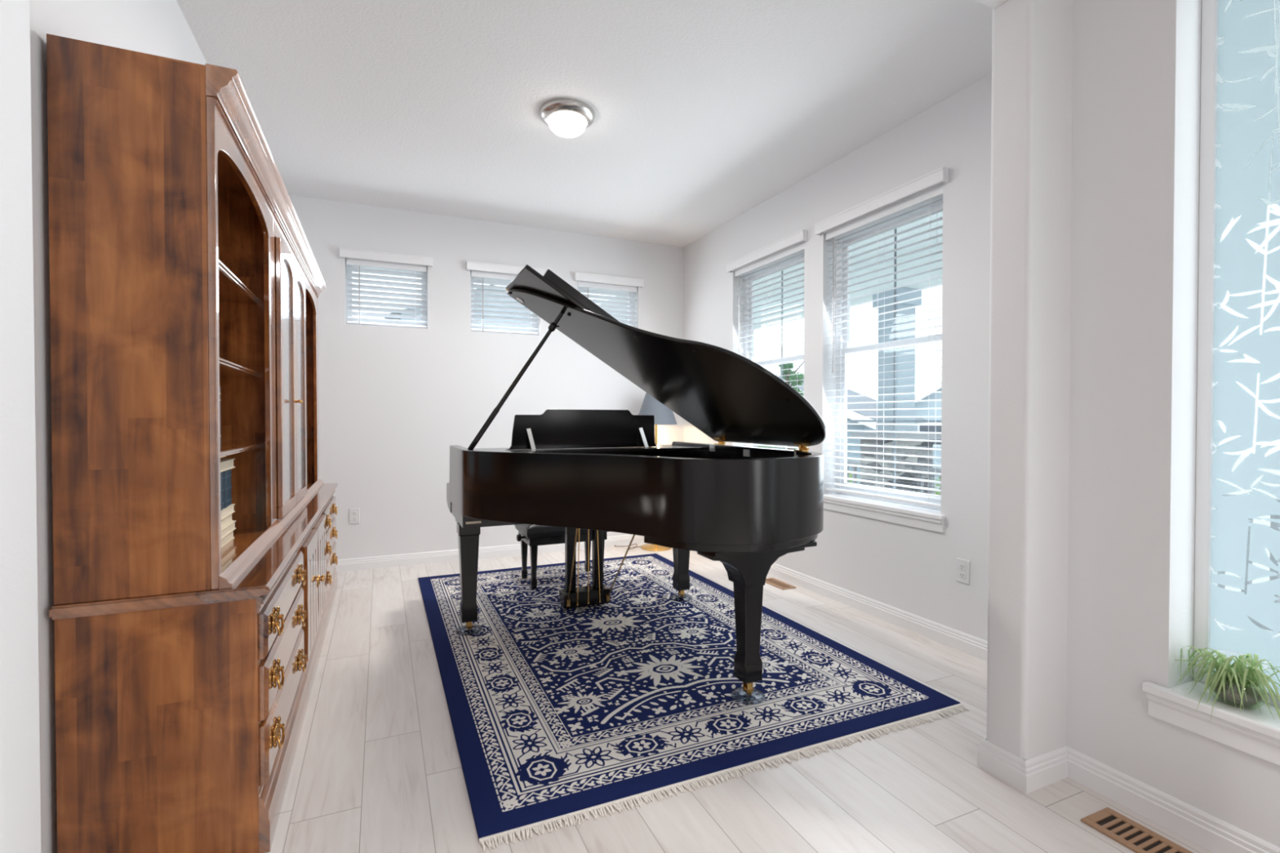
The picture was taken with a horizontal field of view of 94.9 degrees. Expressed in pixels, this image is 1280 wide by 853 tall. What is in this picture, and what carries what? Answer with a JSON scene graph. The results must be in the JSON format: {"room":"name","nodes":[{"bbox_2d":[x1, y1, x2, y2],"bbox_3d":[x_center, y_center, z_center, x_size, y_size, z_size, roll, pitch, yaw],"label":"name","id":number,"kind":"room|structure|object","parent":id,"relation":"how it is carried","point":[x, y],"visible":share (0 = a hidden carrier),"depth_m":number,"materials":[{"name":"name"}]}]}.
{"room":"music room","nodes":[
{"label":"music room","id":0,"kind":"room"},
{"bbox_2d":[29,0,207,852],"bbox_3d":[-1.960,-0.268,2.509,0.140,2.740,3.599,0,1,-24],"label":"wall","id":1,"kind":"structure","parent":0,"point":[160,28],"depth_m":1.37,"materials":[{"name":"white paint"}]},
{"bbox_2d":[288,195,684,559],"bbox_3d":[-1.124,-0.300,4.942,3.634,2.740,0.180,0,1,-24],"label":"wall","id":2,"kind":"structure","parent":0,"point":[393,402],"depth_m":4.63,"materials":[{"name":"white paint"}]},
{"bbox_2d":[349,508,359,524],"bbox_3d":[-2.141,0.672,4.404,0.072,0.116,0.008,0,1,-24],"label":"wall outlet","id":3,"kind":"object","parent":2,"relation":"attached to","point":[354,513],"visible":1,"depth_m":4.40,"materials":[{"name":"white plastic"}]},
{"bbox_2d":[346,264,426,328],"bbox_3d":[-1.979,-1.011,4.605,0.578,0.490,0.060,0,1,-24],"label":"window","id":4,"kind":"structure","parent":2,"relation":"in","point":[346,264],"depth_m":4.56,"materials":[{"name":"white plastic"}]},
{"bbox_2d":[339,247,432,328],"bbox_3d":[-1.929,-1.010,4.493,0.648,0.612,0.116,0,1,-24],"label":"window blind","id":5,"kind":"object","parent":4,"relation":"attached to","point":[344,252],"visible":1,"depth_m":4.50,"materials":[{"name":"white paint"}]},
{"bbox_2d":[334,534,644,572],"bbox_3d":[-1.103,1.026,4.863,3.314,0.089,0.014,0,1,-24],"label":"baseboard","id":6,"kind":"structure","parent":2,"relation":"attached to","point":[415,558],"depth_m":4.66,"materials":[{"name":"white paint"}]},
{"bbox_2d":[471,277,537,334],"bbox_3d":[-1.158,-1.016,4.967,0.565,0.490,0.060,0,1,-24],"label":"window","id":7,"kind":"structure","parent":2,"relation":"in","point":[471,277],"depth_m":4.89,"materials":[{"name":"white plastic"}]},
{"bbox_2d":[466,260,545,334],"bbox_3d":[-1.108,-1.015,4.855,0.635,0.612,0.116,0,1,-24],"label":"window blind","id":8,"kind":"object","parent":7,"relation":"attached to","point":[470,265],"visible":0.83,"depth_m":4.83,"materials":[{"name":"white paint"}]},
{"bbox_2d":[577,288,633,325],"bbox_3d":[-0.331,-1.020,5.332,0.572,0.490,0.060,0,1,-24],"label":"window","id":9,"kind":"structure","parent":2,"relation":"in","point":[578,288],"depth_m":5.40,"materials":[{"name":"white plastic"}]},
{"bbox_2d":[573,271,644,327],"bbox_3d":[-0.281,-1.020,5.219,0.642,0.612,0.116,0,1,-24],"label":"window blind","id":10,"kind":"object","parent":9,"relation":"attached to","point":[584,277],"visible":0.71,"depth_m":5.24,"materials":[{"name":"white paint"}]},
{"bbox_2d":[0,0,1073,852],"bbox_3d":[-0.409,-0.250,1.153,5.384,2.740,0.133,0,1,-24],"label":"wall","id":11,"kind":"structure","parent":0,"point":[1033,40],"depth_m":1.80,"materials":[{"name":"white paint"}]},
{"bbox_2d":[176,0,992,247],"bbox_3d":[-0.110,-1.671,0.476,5.400,0.120,9.200,0,1,-24],"label":"ceiling","id":12,"kind":"structure","parent":0,"point":[706,112],"depth_m":2.88,"materials":[{"name":"white paint"}]},
{"bbox_2d":[538,98,595,137],"bbox_3d":[-0.382,-1.591,3.089,0.292,0.110,0.292,0,1,-24],"label":"ceiling light","id":13,"kind":"object","parent":12,"relation":"attached to","point":[566,117],"visible":1,"depth_m":3.02,"materials":[{"name":"white glass"}]},
{"bbox_2d":[266,542,1213,852],"bbox_3d":[-0.110,1.188,0.514,5.400,0.120,9.200,0,1,-24],"label":"floor","id":14,"kind":"structure","parent":0,"point":[376,767],"depth_m":1.83,"materials":[{"name":"white wood"}]},
{"bbox_2d":[48,527,308,852],"bbox_3d":[-1.329,0.759,1.845,0.438,0.703,0.899,0,1,-24],"label":"chest","id":15,"kind":"object","parent":14,"relation":"on","point":[180,717],"visible":1,"depth_m":1.46,"materials":[{"name":"brown wood"}]},
{"bbox_2d":[46,33,288,604],"bbox_3d":[-1.365,-0.250,1.826,0.368,1.316,0.879,0,1,-24],"label":"bookcase","id":16,"kind":"object","parent":15,"relation":"on","point":[166,184],"visible":1,"depth_m":1.43,"materials":[{"name":"brown wood"}]},
{"bbox_2d":[219,386,221,448],"bbox_3d":[-1.351,-0.027,1.761,0.149,0.196,0.052,0,1,-24],"label":"book","id":17,"kind":"object","parent":16,"relation":"on","point":[220,386],"visible":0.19,"depth_m":1.80,"materials":[{"name":"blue fabric"}]},
{"bbox_2d":[221,530,234,548],"bbox_3d":[-1.410,0.378,1.819,0.173,0.030,0.452,0,1,-24],"label":"book","id":18,"kind":"object","parent":16,"relation":"on","point":[229,537],"visible":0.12,"depth_m":1.98,"materials":[{"name":"beige paper"}]},
{"bbox_2d":[221,520,235,539],"bbox_3d":[-1.409,0.348,1.822,0.177,0.028,0.456,0,1,-24],"label":"book","id":19,"kind":"object","parent":18,"relation":"on","point":[228,529],"visible":0.14,"depth_m":1.97,"materials":[{"name":"beige paper"}]},
{"bbox_2d":[221,514,233,528],"bbox_3d":[-1.411,0.318,1.817,0.170,0.030,0.449,0,1,-24],"label":"book","id":20,"kind":"object","parent":19,"relation":"on","point":[228,520],"visible":0.1,"depth_m":1.98,"materials":[{"name":"beige paper"}]},
{"bbox_2d":[220,503,235,519],"bbox_3d":[-1.410,0.288,1.820,0.175,0.028,0.454,0,1,-24],"label":"book","id":21,"kind":"object","parent":20,"relation":"on","point":[226,512],"visible":0.14,"depth_m":1.97,"materials":[{"name":"beige paper"}]},
{"bbox_2d":[220,472,222,511],"bbox_3d":[-1.411,0.210,1.878,0.121,0.126,0.036,0,1,-24],"label":"book","id":22,"kind":"object","parent":21,"relation":"on","point":[221,504],"visible":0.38,"depth_m":1.90,"materials":[{"name":"blue"}]},
{"bbox_2d":[221,471,224,509],"bbox_3d":[-1.427,0.209,1.912,0.118,0.126,0.036,0,1,-24],"label":"book","id":23,"kind":"object","parent":21,"relation":"on","point":[222,477],"visible":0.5,"depth_m":1.93,"materials":[{"name":"paper"}]},
{"bbox_2d":[222,470,227,508],"bbox_3d":[-1.441,0.209,1.946,0.120,0.126,0.036,0,1,-24],"label":"book","id":24,"kind":"object","parent":21,"relation":"on","point":[224,473],"visible":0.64,"depth_m":1.96,"materials":[{"name":"paper"}]},
{"bbox_2d":[226,470,229,506],"bbox_3d":[-1.457,0.209,1.979,0.118,0.126,0.036,0,1,-24],"label":"book","id":25,"kind":"object","parent":21,"relation":"on","point":[228,476],"visible":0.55,"depth_m":2.00,"materials":[{"name":"paper"}]},
{"bbox_2d":[228,469,231,505],"bbox_3d":[-1.472,0.208,2.013,0.118,0.126,0.036,0,1,-24],"label":"book","id":26,"kind":"object","parent":21,"relation":"on","point":[229,470],"visible":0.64,"depth_m":2.03,"materials":[{"name":"paper"}]},
{"bbox_3d":[-1.397,0.210,1.844,0.118,0.127,0.036,0,1,-24],"label":"book","id":27,"kind":"object","parent":21,"relation":"on","visible":0},
{"bbox_2d":[220,458,235,472],"bbox_3d":[-1.410,0.131,1.819,0.176,0.032,0.457,0,1,-24],"label":"book","id":28,"kind":"object","parent":27,"relation":"on","point":[225,464],"visible":0.14,"depth_m":1.97,"materials":[{"name":"beige paper"}]},
{"bbox_2d":[48,527,308,619],"bbox_3d":[-1.333,0.423,1.838,0.429,0.031,0.899,0,1,-24],"label":"countertop","id":29,"kind":"structure","parent":15,"relation":"on","point":[261,576],"depth_m":1.48,"materials":[{"name":"brown wood"}]},
{"bbox_2d":[273,194,312,528],"bbox_3d":[-1.728,-0.261,2.650,0.368,1.316,0.918,0,1,-24],"label":"display cabinet","id":30,"kind":"object","parent":29,"relation":"on","point":[291,248],"visible":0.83,"depth_m":2.60,"materials":[{"name":"brown wood"}]},
{"bbox_2d":[284,498,327,702],"bbox_3d":[-1.691,0.748,2.680,0.449,0.703,0.918,0,1,-24],"label":"base cabinet","id":31,"kind":"object","parent":14,"relation":"on","point":[313,548],"visible":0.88,"depth_m":2.62,"materials":[{"name":"brown wood"}]},
{"bbox_2d":[284,498,327,529],"bbox_3d":[-1.700,0.412,2.671,0.429,0.031,0.918,0,1,-24],"label":"countertop","id":32,"kind":"structure","parent":31,"relation":"on","point":[307,516],"depth_m":2.65,"materials":[{"name":"brown wood"}]},
{"bbox_2d":[310,483,337,626],"bbox_3d":[-2.055,0.738,3.490,0.438,0.703,0.854,0,1,-24],"label":"chest","id":33,"kind":"object","parent":14,"relation":"on","point":[326,491],"visible":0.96,"depth_m":3.50,"materials":[{"name":"brown wood"}]},
{"bbox_2d":[302,254,326,498],"bbox_3d":[-2.082,-0.272,3.453,0.368,1.316,0.833,0,1,-24],"label":"bookcase","id":34,"kind":"object","parent":33,"relation":"on","point":[315,284],"visible":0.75,"depth_m":3.81,"materials":[{"name":"brown wood"}]},
{"bbox_2d":[310,483,337,501],"bbox_3d":[-2.058,0.402,3.484,0.429,0.031,0.854,0,1,-24],"label":"countertop","id":35,"kind":"structure","parent":33,"relation":"on","point":[326,490],"depth_m":3.47,"materials":[{"name":"brown wood"}]},
{"bbox_2d":[614,392,677,551],"bbox_3d":[0.074,0.379,5.143,0.511,1.374,0.392,0,1,-24],"label":"floor lamp","id":36,"kind":"object","parent":14,"relation":"on","point":[663,415],"visible":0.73,"depth_m":5.04,"materials":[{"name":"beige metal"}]},
{"bbox_2d":[417,553,969,852],"bbox_3d":[-0.150,1.087,3.243,1.860,0.011,2.921,0,1,-24],"label":"area rug","id":37,"kind":"object","parent":14,"relation":"on","point":[557,713],"visible":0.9,"depth_m":2.38,"materials":[{"name":"fabric"}]},
{"bbox_2d":[514,524,608,589],"bbox_3d":[-0.545,0.845,4.110,0.636,0.448,0.388,0,1,-24],"label":"piano bench","id":38,"kind":"object","parent":37,"relation":"on","point":[532,535],"visible":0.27,"depth_m":3.90,"materials":[{"name":"black paint"}]},
{"bbox_2d":[514,524,608,538],"bbox_3d":[-0.545,0.673,4.108,0.587,0.104,0.388,0,1,-24],"label":"seat cushion","id":39,"kind":"object","parent":38,"relation":"on","point":[527,531],"depth_m":3.89,"materials":[{"name":"black leather"}]},
{"bbox_2d":[446,264,826,694],"bbox_3d":[-0.104,0.182,2.948,1.478,1.785,1.862,0,1,-24],"label":"grand piano","id":40,"kind":"object","parent":37,"relation":"on","point":[744,508],"visible":1,"depth_m":2.56,"materials":[{"name":"black wood"}]},
{"bbox_2d":[765,577,796,590],"bbox_3d":[0.945,1.079,4.038,0.115,0.006,0.260,0,1,-24],"label":"floor vent","id":41,"kind":"object","parent":14,"relation":"in","point":[782,585],"visible":0.84,"depth_m":4.02,"materials":[{"name":"beige wood"}]},
{"bbox_2d":[1080,807,1193,852],"bbox_3d":[1.371,1.112,1.528,0.130,0.006,0.343,0,1,-24],"label":"floor vent","id":42,"kind":"object","parent":14,"relation":"in","point":[1128,833],"visible":1,"depth_m":1.60,"materials":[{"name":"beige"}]},
{"bbox_2d":[683,73,991,640],"bbox_3d":[1.219,-0.287,3.910,0.180,2.740,3.599,0,1,-24],"label":"wall","id":43,"kind":"structure","parent":0,"point":[909,569],"depth_m":3.15,"materials":[{"name":"white paint"}]},
{"bbox_2d":[743,253,804,448],"bbox_3d":[0.988,-0.365,4.377,0.195,1.765,0.934,0,1,-24],"label":"window","id":44,"kind":"structure","parent":43,"relation":"in","point":[781,361],"depth_m":4.72,"materials":[{"name":"white plastic"}]},
{"bbox_2d":[725,229,807,448],"bbox_3d":[0.937,-0.454,4.354,0.116,1.712,0.944,0,1,-24],"label":"window blind","id":45,"kind":"object","parent":44,"relation":"attached to","point":[802,235],"visible":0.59,"depth_m":4.34,"materials":[{"name":"white paint"}]},
{"bbox_2d":[823,198,945,532],"bbox_3d":[1.415,-0.352,3.408,0.195,1.765,0.938,0,1,-24],"label":"window","id":46,"kind":"structure","parent":43,"relation":"in","point":[927,517],"depth_m":3.51,"materials":[{"name":"white plastic"}]},
{"bbox_2d":[813,166,948,508],"bbox_3d":[1.364,-0.441,3.385,0.116,1.712,0.948,0,1,-24],"label":"window blind","id":47,"kind":"object","parent":46,"relation":"attached to","point":[940,175],"visible":0.88,"depth_m":3.34,"materials":[{"name":"white paint"}]},
{"bbox_2d":[955,557,969,584],"bbox_3d":[1.578,0.707,2.875,0.008,0.116,0.072,0,1,-24],"label":"wall outlet","id":48,"kind":"object","parent":43,"relation":"attached to","point":[962,566],"visible":1,"depth_m":2.87,"materials":[{"name":"white plastic"}]},
{"bbox_2d":[959,563,965,570],"bbox_3d":[1.575,0.686,2.873,0.002,0.028,0.034,0,1,-24],"label":"socket","id":49,"kind":"object","parent":48,"relation":"attached to","point":[962,566],"depth_m":2.87,"materials":[{"name":"grey plastic"}]},
{"bbox_2d":[959,572,965,578],"bbox_3d":[1.575,0.728,2.874,0.002,0.028,0.034,0,1,-24],"label":"socket","id":50,"kind":"object","parent":48,"relation":"attached to","point":[962,575],"depth_m":2.87,"materials":[{"name":"grey plastic"}]},
{"bbox_2d":[1066,0,1279,847],"bbox_3d":[2.490,-0.229,-0.459,0.190,2.740,5.157,0,1,-24],"label":"wall","id":51,"kind":"structure","parent":0,"point":[1136,64],"depth_m":1.70,"materials":[{"name":"white paint"}]},
{"bbox_2d":[768,563,1279,852],"bbox_3d":[1.828,1.073,1.306,0.821,0.089,8.889,0,1,-24],"label":"baseboard","id":52,"kind":"structure","parent":51,"relation":"attached to","point":[1215,835],"depth_m":1.81,"materials":[{"name":"white paint"}]},
{"bbox_2d":[1141,0,1279,765],"bbox_3d":[1.599,-0.242,1.512,0.212,2.125,0.404,0,1,-24],"label":"window","id":53,"kind":"structure","parent":51,"relation":"in","point":[1229,189],"depth_m":1.60,"materials":[{"name":"glass"}]},
{"bbox_2d":[1170,645,1279,721],"bbox_3d":[1.559,0.679,1.519,0.195,0.174,0.264,0,1,-24],"label":"spider plant","id":54,"kind":"object","parent":53,"relation":"on","point":[1238,688],"visible":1,"depth_m":1.52,"materials":[{"name":"green plant"}]},
{"label":"outside","id":55,"kind":"structure","parent":0,"visible":0},
{"bbox_2d":[935,456,1279,591],"bbox_3d":[5.658,2.614,24.388,90.000,0.200,80.000,0,1,-24],"label":"ground","id":56,"kind":"structure","parent":55,"point":[1263,522],"depth_m":22.06,"materials":[{"name":"grey"}]},
{"bbox_2d":[384,283,530,332],"bbox_3d":[-4.706,-0.651,17.114,5.000,6.520,4.770,0,1,-24],"label":"house","id":57,"kind":"structure","parent":56,"relation":"on","point":[474,283],"depth_m":15.29,"materials":[{"name":"grey"}]},
{"bbox_2d":[758,361,804,449],"bbox_3d":[3.837,0.456,14.649,1.612,4.378,1.449,0,1,-24],"label":"tree","id":58,"kind":"object","parent":56,"relation":"on","point":[801,376],"visible":0.15,"depth_m":14.52,"materials":[{"name":"green plant"}]},
{"bbox_2d":[752,375,925,484],"bbox_3d":[6.240,0.410,21.972,6.800,4.270,8.770,1,1,34],"label":"house","id":59,"kind":"structure","parent":56,"relation":"on","point":[850,393],"depth_m":17.25,"materials":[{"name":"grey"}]},
{"bbox_2d":[848,473,860,484],"bbox_3d":[3.333,1.619,11.207,1.903,2.136,1.817,0,1,-24],"label":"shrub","id":60,"kind":"object","parent":56,"relation":"on","point":[850,474],"visible":0.02,"depth_m":11.11,"materials":[{"name":"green plant"}]},
{"bbox_2d":[915,381,942,484],"bbox_3d":[15.584,-0.095,28.048,7.200,5.120,8.770,0,1,26],"label":"house","id":61,"kind":"structure","parent":56,"relation":"on","point":[921,412],"depth_m":25.09,"materials":[{"name":"grey"}]},
{"bbox_2d":[935,475,940,495],"bbox_3d":[5.581,1.698,10.109,1.481,2.008,1.478,0,1,-24],"label":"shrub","id":62,"kind":"object","parent":56,"relation":"on","point":[939,477],"visible":0.02,"depth_m":10.23,"materials":[{"name":"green plant"}]},
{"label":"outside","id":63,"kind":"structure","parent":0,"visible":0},
{"bbox_2d":[1216,620,1279,670],"bbox_3d":[1.460,1.332,6.672,2.460,0.130,13.000,0,1,-24],"label":"floor","id":64,"kind":"structure","parent":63,"point":[1220,624],"depth_m":3.40,"materials":[{"name":"white concrete"}]},
{"bbox_2d":[851,287,941,493],"bbox_3d":[2.630,-0.055,6.033,0.620,2.659,0.620,0,1,-24],"label":"porch post","id":65,"kind":"object","parent":64,"relation":"on","point":[908,366],"visible":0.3,"depth_m":5.91,"materials":[{"name":"grey paint"}]},
{"bbox_2d":[846,460,860,484],"bbox_3d":[1.362,0.747,8.920,0.100,0.780,5.794,0,1,-24],"label":"porch railing","id":66,"kind":"object","parent":65,"relation":"attached to","point":[849,462],"visible":0.02,"depth_m":6.56,"materials":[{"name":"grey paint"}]},
{"bbox_2d":[754,141,1279,328],"bbox_3d":[2.210,-1.537,6.965,0.280,0.280,13.000,0,1,-24],"label":"beam","id":67,"kind":"structure","parent":65,"relation":"on","point":[932,258],"depth_m":6.03,"materials":[{"name":"white paint"}]},
{"bbox_2d":[592,0,1279,324],"bbox_3d":[1.506,-1.738,6.652,2.560,0.130,13.000,0,1,-24],"label":"ceiling","id":68,"kind":"structure","parent":67,"relation":"on","point":[1237,107],"depth_m":5.27,"materials":[{"name":"white paint"}]},
{"bbox_2d":[911,466,1279,631],"bbox_3d":[3.337,0.806,4.440,0.100,0.780,3.014,0,1,-24],"label":"porch railing","id":69,"kind":"object","parent":65,"relation":"attached to","point":[920,476],"visible":0.04,"depth_m":3.58,"materials":[{"name":"grey paint"}]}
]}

